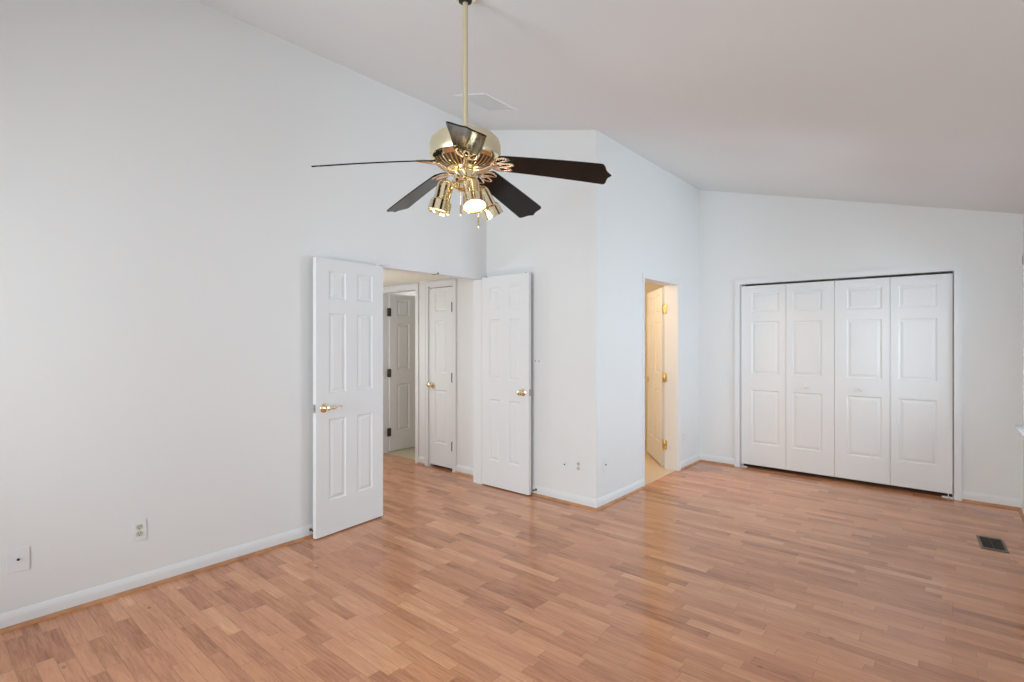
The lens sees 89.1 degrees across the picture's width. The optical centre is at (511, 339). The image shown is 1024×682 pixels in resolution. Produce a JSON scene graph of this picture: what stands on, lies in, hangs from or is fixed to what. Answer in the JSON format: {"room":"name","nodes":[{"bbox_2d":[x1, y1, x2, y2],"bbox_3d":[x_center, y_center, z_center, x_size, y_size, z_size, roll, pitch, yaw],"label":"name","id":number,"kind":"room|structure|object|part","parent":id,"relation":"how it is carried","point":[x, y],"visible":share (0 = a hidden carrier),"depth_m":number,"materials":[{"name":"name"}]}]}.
{"room":"empty bedroom","nodes":[
{"label":"empty bedroom","id":0,"kind":"room"},
{"bbox_2d":[0,0,485,613],"bbox_3d":[-2.049,-0.342,3.129,0.115,3.522,5.709,0,0,40],"label":"wall","id":1,"kind":"structure","parent":0,"point":[165,213],"depth_m":3.07,"materials":[{"name":"white paint"}]},
{"bbox_2d":[6,546,29,574],"bbox_3d":[-2.440,1.092,2.571,0.013,0.115,0.085,0,0,40],"label":"cable plate","id":2,"kind":"object","parent":1,"relation":"attached to","point":[17,560],"visible":1,"depth_m":2.57,"materials":[{"name":"white plastic"}]},
{"bbox_2d":[132,519,146,541],"bbox_3d":[-2.117,1.084,2.955,0.007,0.115,0.070,0,0,40],"label":"electrical outlet","id":3,"kind":"object","parent":1,"relation":"attached to","point":[139,527],"visible":1,"depth_m":2.95,"materials":[{"name":"white plastic"}]},
{"bbox_2d":[136,531,142,536],"bbox_3d":[-2.115,1.103,2.954,0.003,0.028,0.034,0,0,40],"label":"socket","id":4,"kind":"object","parent":3,"relation":"attached to","point":[138,533],"depth_m":2.95,"materials":[{"name":"white plastic"}]},
{"bbox_2d":[136,524,142,529],"bbox_3d":[-2.115,1.065,2.954,0.003,0.028,0.034,0,0,40],"label":"socket","id":5,"kind":"object","parent":3,"relation":"attached to","point":[138,526],"depth_m":2.95,"materials":[{"name":"white plastic"}]},
{"bbox_2d":[0,524,312,628],"bbox_3d":[-2.441,1.377,2.573,0.016,0.085,4.155,0,0,40],"label":"baseboard","id":6,"kind":"structure","parent":1,"relation":"attached to","point":[47,607],"depth_m":2.96,"materials":[{"name":"white paint"}]},
{"bbox_2d":[0,518,374,633],"bbox_3d":[-2.428,1.410,2.562,0.018,0.018,4.155,0,0,40],"label":"trim","id":7,"kind":"structure","parent":1,"relation":"attached to","point":[101,600],"depth_m":2.95,"materials":[{"name":"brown wood"}]},
{"bbox_2d":[313,257,382,538],"bbox_3d":[-1.198,0.412,3.914,0.103,1.993,0.624,0,0,35],"label":"door","id":8,"kind":"structure","parent":1,"relation":"in","point":[347,296],"depth_m":3.88,"materials":[{"name":"white paint"}]},
{"bbox_3d":[-1.295,0.491,3.740,0.061,0.068,0.152,0,0,35],"label":"lever handle","id":9,"kind":"part","parent":8,"relation":"part of","materials":[{"name":"gold metal"}]},
{"bbox_2d":[375,258,486,483],"bbox_3d":[-0.716,0.383,4.691,0.122,2.073,1.297,0,0,40],"label":"trim","id":10,"kind":"structure","parent":1,"relation":"attached to","point":[477,282],"depth_m":5.12,"materials":[{"name":"white paint"}]},
{"bbox_2d":[482,272,530,494],"bbox_3d":[-0.082,0.396,4.881,0.608,2.022,0.111,0,0,41],"label":"door","id":11,"kind":"structure","parent":1,"relation":"in","point":[506,299],"depth_m":4.87,"materials":[{"name":"white paint"}]},
{"bbox_3d":[0.080,0.482,4.714,0.066,0.066,0.069,0,0,41],"label":"knob","id":12,"kind":"part","parent":11,"relation":"part of","materials":[{"name":"gold metal"}]},
{"bbox_2d":[389,291,414,295],"bbox_3d":[-1.334,0.169,6.453,3.104,2.500,5.700,0,0,40],"label":"wall","id":13,"kind":"structure","parent":0,"point":[412,293],"depth_m":8.29,"materials":[{"name":"white paint"}]},
{"bbox_2d":[383,269,449,284],"bbox_3d":[-2.287,-0.724,5.333,3.104,0.115,2.759,0,0,40],"label":"ceiling","id":14,"kind":"structure","parent":0,"point":[389,276],"depth_m":5.60,"materials":[{"name":"beige paint"}]},
{"bbox_2d":[383,278,472,467],"bbox_3d":[-1.425,0.359,6.338,3.114,2.120,0.115,0,0,40],"label":"wall","id":15,"kind":"structure","parent":0,"point":[464,287],"depth_m":5.50,"materials":[{"name":"white paint"}]},
{"bbox_2d":[387,294,414,450],"bbox_3d":[-1.296,0.416,6.752,0.104,1.970,0.738,0,0,42],"label":"door","id":16,"kind":"structure","parent":15,"relation":"in","point":[401,308],"depth_m":6.65,"materials":[{"name":"white paint"}]},
{"bbox_2d":[383,283,418,462],"bbox_3d":[-1.341,0.388,6.255,0.816,2.063,0.132,0,0,40],"label":"trim","id":17,"kind":"structure","parent":15,"relation":"attached to","point":[408,287],"depth_m":6.23,"materials":[{"name":"white paint"}]},
{"bbox_2d":[418,456,423,462],"bbox_3d":[-1.021,1.377,5.913,0.114,0.085,0.016,0,0,40],"label":"baseboard","id":18,"kind":"structure","parent":15,"relation":"attached to","point":[420,459],"depth_m":5.92,"materials":[{"name":"white paint"}]},
{"bbox_2d":[426,287,451,467],"bbox_3d":[-0.787,0.411,5.702,0.376,1.960,0.104,0,0,40],"label":"door","id":19,"kind":"structure","parent":15,"relation":"in","point":[440,384],"depth_m":5.72,"materials":[{"name":"white paint"}]},
{"bbox_3d":[-0.915,0.506,5.788,0.066,0.066,0.069,0,0,40],"label":"knob","id":20,"kind":"part","parent":19,"relation":"part of","materials":[{"name":"gold metal"}]},
{"bbox_2d":[424,279,456,471],"bbox_3d":[-0.751,0.388,5.752,0.506,2.063,0.132,0,0,40],"label":"trim","id":21,"kind":"structure","parent":15,"relation":"attached to","point":[452,283],"depth_m":5.81,"materials":[{"name":"white paint"}]},
{"bbox_2d":[455,471,472,476],"bbox_3d":[-0.451,1.410,5.405,0.401,0.018,0.018,0,0,40],"label":"trim","id":22,"kind":"structure","parent":15,"relation":"attached to","point":[457,472],"depth_m":5.44,"materials":[{"name":"brown wood"}]},
{"bbox_2d":[456,465,472,474],"bbox_3d":[-0.440,1.377,5.418,0.401,0.085,0.016,0,0,40],"label":"baseboard","id":23,"kind":"structure","parent":15,"relation":"attached to","point":[459,468],"depth_m":5.46,"materials":[{"name":"white paint"}]},
{"bbox_2d":[0,439,1023,681],"bbox_3d":[-0.698,1.476,3.962,7.302,0.126,8.770,0,0,40],"label":"floor","id":24,"kind":"structure","parent":0,"point":[706,572],"depth_m":2.86,"materials":[{"name":"laminate"}]},
{"bbox_2d":[976,535,1008,552],"bbox_3d":[3.328,1.416,3.608,0.140,0.006,0.296,0,0,36],"label":"floor vent","id":25,"kind":"object","parent":24,"relation":"in","point":[989,543],"visible":1,"depth_m":3.60,"materials":[{"name":"brown metal"}]},
{"bbox_2d":[979,537,1005,550],"bbox_3d":[3.328,1.416,3.608,0.112,0.003,0.240,0,0,36],"label":"grille","id":26,"kind":"object","parent":25,"relation":"attached to","point":[998,544],"depth_m":3.61,"materials":[{"name":"grey metal"}]},
{"bbox_2d":[486,130,602,498],"bbox_3d":[0.258,-0.338,4.792,1.263,3.515,0.115,0,0,40],"label":"wall","id":27,"kind":"structure","parent":0,"point":[560,245],"depth_m":4.57,"materials":[{"name":"white paint"}]},
{"bbox_2d":[531,485,597,507],"bbox_3d":[0.227,1.377,4.738,1.265,0.085,0.016,0,0,40],"label":"baseboard","id":28,"kind":"structure","parent":27,"relation":"attached to","point":[561,495],"depth_m":4.53,"materials":[{"name":"white paint"}]},
{"bbox_2d":[531,492,598,510],"bbox_3d":[0.222,1.410,4.719,1.283,0.018,0.018,0,0,40],"label":"trim","id":29,"kind":"structure","parent":27,"relation":"attached to","point":[533,494],"depth_m":4.51,"materials":[{"name":"brown wood"}]},
{"bbox_2d":[563,461,566,468],"bbox_3d":[0.458,1.094,4.538,0.042,0.069,0.013,0,0,40],"label":"cable plate","id":30,"kind":"object","parent":27,"relation":"attached to","point":[564,462],"visible":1,"depth_m":4.54,"materials":[{"name":"white plastic"}]},
{"bbox_2d":[575,459,581,473],"bbox_3d":[0.568,1.084,4.448,0.070,0.115,0.007,0,0,40],"label":"electrical outlet","id":31,"kind":"object","parent":27,"relation":"attached to","point":[578,463],"visible":1,"depth_m":4.44,"materials":[{"name":"white plastic"}]},
{"bbox_2d":[197,0,1023,213],"bbox_3d":[0.235,-1.619,2.663,4.218,1.215,8.000,0,0,40],"label":"ceiling","id":32,"kind":"structure","parent":0,"point":[896,102],"depth_m":2.96,"materials":[{"name":"white paint"}]},
{"bbox_2d":[311,0,610,227],"bbox_3d":[-0.221,-1.079,2.444,1.242,1.120,1.244,0,0,40],"label":"ceiling fan","id":33,"kind":"object","parent":32,"relation":"hanging from","point":[466,153],"visible":1,"depth_m":2.34,"materials":[{"name":"gold metal"}]},
{"bbox_3d":[-0.588,-0.758,2.240,0.513,0.102,0.145,0,17,-26],"label":"blade","id":34,"kind":"part","parent":33,"relation":"part of","materials":[{"name":"black paint"}]},
{"bbox_3d":[-0.487,-0.758,2.707,0.513,0.102,0.145,0,17,46],"label":"blade","id":35,"kind":"part","parent":33,"relation":"part of","materials":[{"name":"black paint"}]},
{"bbox_2d":[430,146,498,173],"bbox_3d":[-0.216,-0.809,2.404,0.320,0.056,0.320,0,0,40],"label":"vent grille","id":36,"kind":"object","parent":33,"relation":"attached to","point":[450,159],"depth_m":2.32,"materials":[{"name":"gold metal"}]},
{"bbox_3d":[-0.174,-0.758,2.000,0.145,0.102,0.513,17,-2,-7],"label":"blade","id":37,"kind":"part","parent":33,"relation":"part of","materials":[{"name":"black paint"}]},
{"bbox_3d":[-0.168,-0.611,2.292,0.085,0.047,0.089,0,0,40],"label":"bulb","id":38,"kind":"part","parent":33,"relation":"part of","materials":[{"name":"white glass"}]},
{"bbox_3d":[-0.012,-0.758,2.756,0.145,0.102,0.513,-19,-9,27],"label":"blade","id":39,"kind":"part","parent":33,"relation":"part of","materials":[{"name":"black paint"}]},
{"bbox_3d":[0.182,-0.758,2.318,0.513,0.102,0.145,0,-17,10],"label":"blade","id":40,"kind":"part","parent":33,"relation":"part of","materials":[{"name":"black paint"}]},
{"bbox_2d":[454,93,518,111],"bbox_3d":[-0.202,-1.893,4.170,0.331,0.093,0.400,0,0,40],"label":"ceiling vent","id":41,"kind":"object","parent":32,"relation":"in","point":[484,101],"visible":0.99,"depth_m":4.16,"materials":[{"name":"white metal"}]},
{"bbox_2d":[603,134,698,495],"bbox_3d":[1.460,-0.175,5.346,0.150,3.187,2.286,0,0,40],"label":"wall","id":42,"kind":"structure","parent":0,"point":[651,215],"depth_m":4.84,"materials":[{"name":"white paint"}]},
{"bbox_2d":[603,458,607,472],"bbox_3d":[0.801,1.074,4.446,0.013,0.115,0.070,0,0,40],"label":"cable plate","id":43,"kind":"object","parent":42,"relation":"attached to","point":[605,461],"visible":1,"depth_m":4.45,"materials":[{"name":"white plastic"}]},
{"bbox_2d":[595,479,643,506],"bbox_3d":[0.974,1.377,4.653,0.016,0.085,0.854,0,0,40],"label":"baseboard","id":44,"kind":"structure","parent":42,"relation":"attached to","point":[627,489],"depth_m":4.62,"materials":[{"name":"white paint"}]},
{"bbox_2d":[596,486,644,509],"bbox_3d":[0.981,1.410,4.635,0.018,0.018,0.872,0,0,40],"label":"trim","id":45,"kind":"structure","parent":42,"relation":"attached to","point":[643,487],"depth_m":4.61,"materials":[{"name":"brown wood"}]},
{"bbox_2d":[645,287,666,465],"bbox_3d":[1.689,0.413,6.102,0.173,1.975,0.815,0,0,2],"label":"door","id":46,"kind":"structure","parent":42,"relation":"in","point":[656,378],"depth_m":6.01,"materials":[{"name":"white paint"}]},
{"bbox_2d":[642,272,680,486],"bbox_3d":[1.482,0.388,5.365,0.159,2.063,0.890,0,0,40],"label":"trim","id":47,"kind":"structure","parent":42,"relation":"attached to","point":[672,290],"depth_m":5.64,"materials":[{"name":"white paint"}]},
{"bbox_2d":[681,454,699,467],"bbox_3d":[2.012,1.377,5.872,0.016,0.085,0.568,0,0,40],"label":"baseboard","id":48,"kind":"structure","parent":42,"relation":"attached to","point":[695,458],"depth_m":5.86,"materials":[{"name":"white paint"}]},
{"bbox_2d":[681,460,700,469],"bbox_3d":[2.025,1.410,5.862,0.018,0.018,0.568,0,0,40],"label":"trim","id":49,"kind":"structure","parent":42,"relation":"attached to","point":[698,461],"depth_m":5.84,"materials":[{"name":"brown wood"}]},
{"bbox_2d":[645,282,664,438],"bbox_3d":[1.056,0.169,6.208,1.682,2.500,3.076,0,0,40],"label":"wall","id":50,"kind":"structure","parent":0,"point":[649,287],"depth_m":7.37,"materials":[{"name":"beige paint"}]},
{"bbox_2d":[745,272,952,482],"bbox_3d":[3.509,0.219,5.533,2.146,2.400,0.645,0,0,40],"label":"wall","id":51,"kind":"structure","parent":0,"point":[944,272],"depth_m":5.25,"materials":[{"name":"white paint"}]},
{"bbox_2d":[699,190,1022,499],"bbox_3d":[3.281,-0.181,5.241,2.860,3.200,0.115,0,0,40],"label":"wall","id":52,"kind":"structure","parent":0,"point":[742,235],"depth_m":4.93,"materials":[{"name":"white paint"}]},
{"bbox_2d":[699,453,734,464],"bbox_3d":[2.344,1.377,5.958,0.403,0.085,0.016,0,0,40],"label":"baseboard","id":53,"kind":"structure","parent":52,"relation":"attached to","point":[720,459],"depth_m":5.94,"materials":[{"name":"white paint"}]},
{"bbox_2d":[701,460,734,465],"bbox_3d":[2.333,1.410,5.945,0.403,0.018,0.018,0,0,40],"label":"trim","id":54,"kind":"structure","parent":52,"relation":"attached to","point":[701,460],"depth_m":5.93,"materials":[{"name":"brown wood"}]},
{"bbox_2d":[741,279,834,476],"bbox_3d":[2.898,0.406,5.515,0.888,2.027,0.070,0,0,40],"label":"door","id":55,"kind":"structure","parent":52,"relation":"in","point":[788,330],"depth_m":5.49,"materials":[{"name":"white paint"}]},
{"bbox_2d":[744,271,951,284],"bbox_3d":[3.252,-0.609,5.232,1.794,0.004,0.020,0,0,40],"label":"trim","id":56,"kind":"structure","parent":52,"relation":"attached to","point":[944,271],"depth_m":5.12,"materials":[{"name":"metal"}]},
{"bbox_2d":[735,263,961,500],"bbox_3d":[3.263,0.375,5.245,1.922,2.088,0.132,0,0,40],"label":"trim","id":57,"kind":"structure","parent":52,"relation":"attached to","point":[957,268],"depth_m":4.91,"materials":[{"name":"white paint"}]},
{"bbox_2d":[835,272,952,498],"bbox_3d":[3.583,0.406,4.931,0.906,2.027,0.070,0,0,40],"label":"door","id":58,"kind":"structure","parent":52,"relation":"in","point":[893,335],"depth_m":4.90,"materials":[{"name":"white paint"}]},
{"bbox_2d":[962,499,1019,509],"bbox_3d":[4.096,1.410,4.444,0.385,0.018,0.018,0,0,40],"label":"trim","id":59,"kind":"structure","parent":52,"relation":"attached to","point":[963,500],"depth_m":4.45,"materials":[{"name":"brown wood"}]},
{"bbox_2d":[962,491,1021,507],"bbox_3d":[4.107,1.377,4.457,0.385,0.085,0.016,0,0,40],"label":"baseboard","id":60,"kind":"structure","parent":52,"relation":"attached to","point":[993,499],"depth_m":4.45,"materials":[{"name":"white paint"}]},
{"bbox_2d":[1023,213,1023,500],"bbox_3d":[1.788,0.177,1.341,0.120,2.484,7.960,0,0,40],"label":"wall","id":61,"kind":"structure","parent":0,"point":[1023,213],"depth_m":4.30,"materials":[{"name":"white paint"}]},
{"bbox_2d":[1015,254,1023,439],"bbox_3d":[3.859,0.054,3.820,0.178,1.460,0.980,0,0,40],"label":"window","id":62,"kind":"structure","parent":61,"relation":"in","point":[1019,428],"depth_m":4.15,"materials":[{"name":"white paint"}]},
{"bbox_3d":[3.874,0.011,3.807,0.138,1.375,0.930,0,0,40],"label":"casing","id":63,"kind":"part","parent":62,"relation":"part of","materials":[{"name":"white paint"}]},
{"bbox_2d":[1018,508,1023,523],"bbox_3d":[1.726,1.410,1.394,0.018,0.018,7.760,0,0,40],"label":"trim","id":64,"kind":"structure","parent":61,"relation":"attached to","point":[1019,509],"depth_m":4.18,"materials":[{"name":"brown wood"}]},
{"bbox_2d":[1021,500,1023,513],"bbox_3d":[1.739,1.377,1.383,0.016,0.085,7.760,0,0,40],"label":"baseboard","id":65,"kind":"structure","parent":61,"relation":"attached to","point":[1022,502],"depth_m":4.25,"materials":[{"name":"white paint"}]}
]}

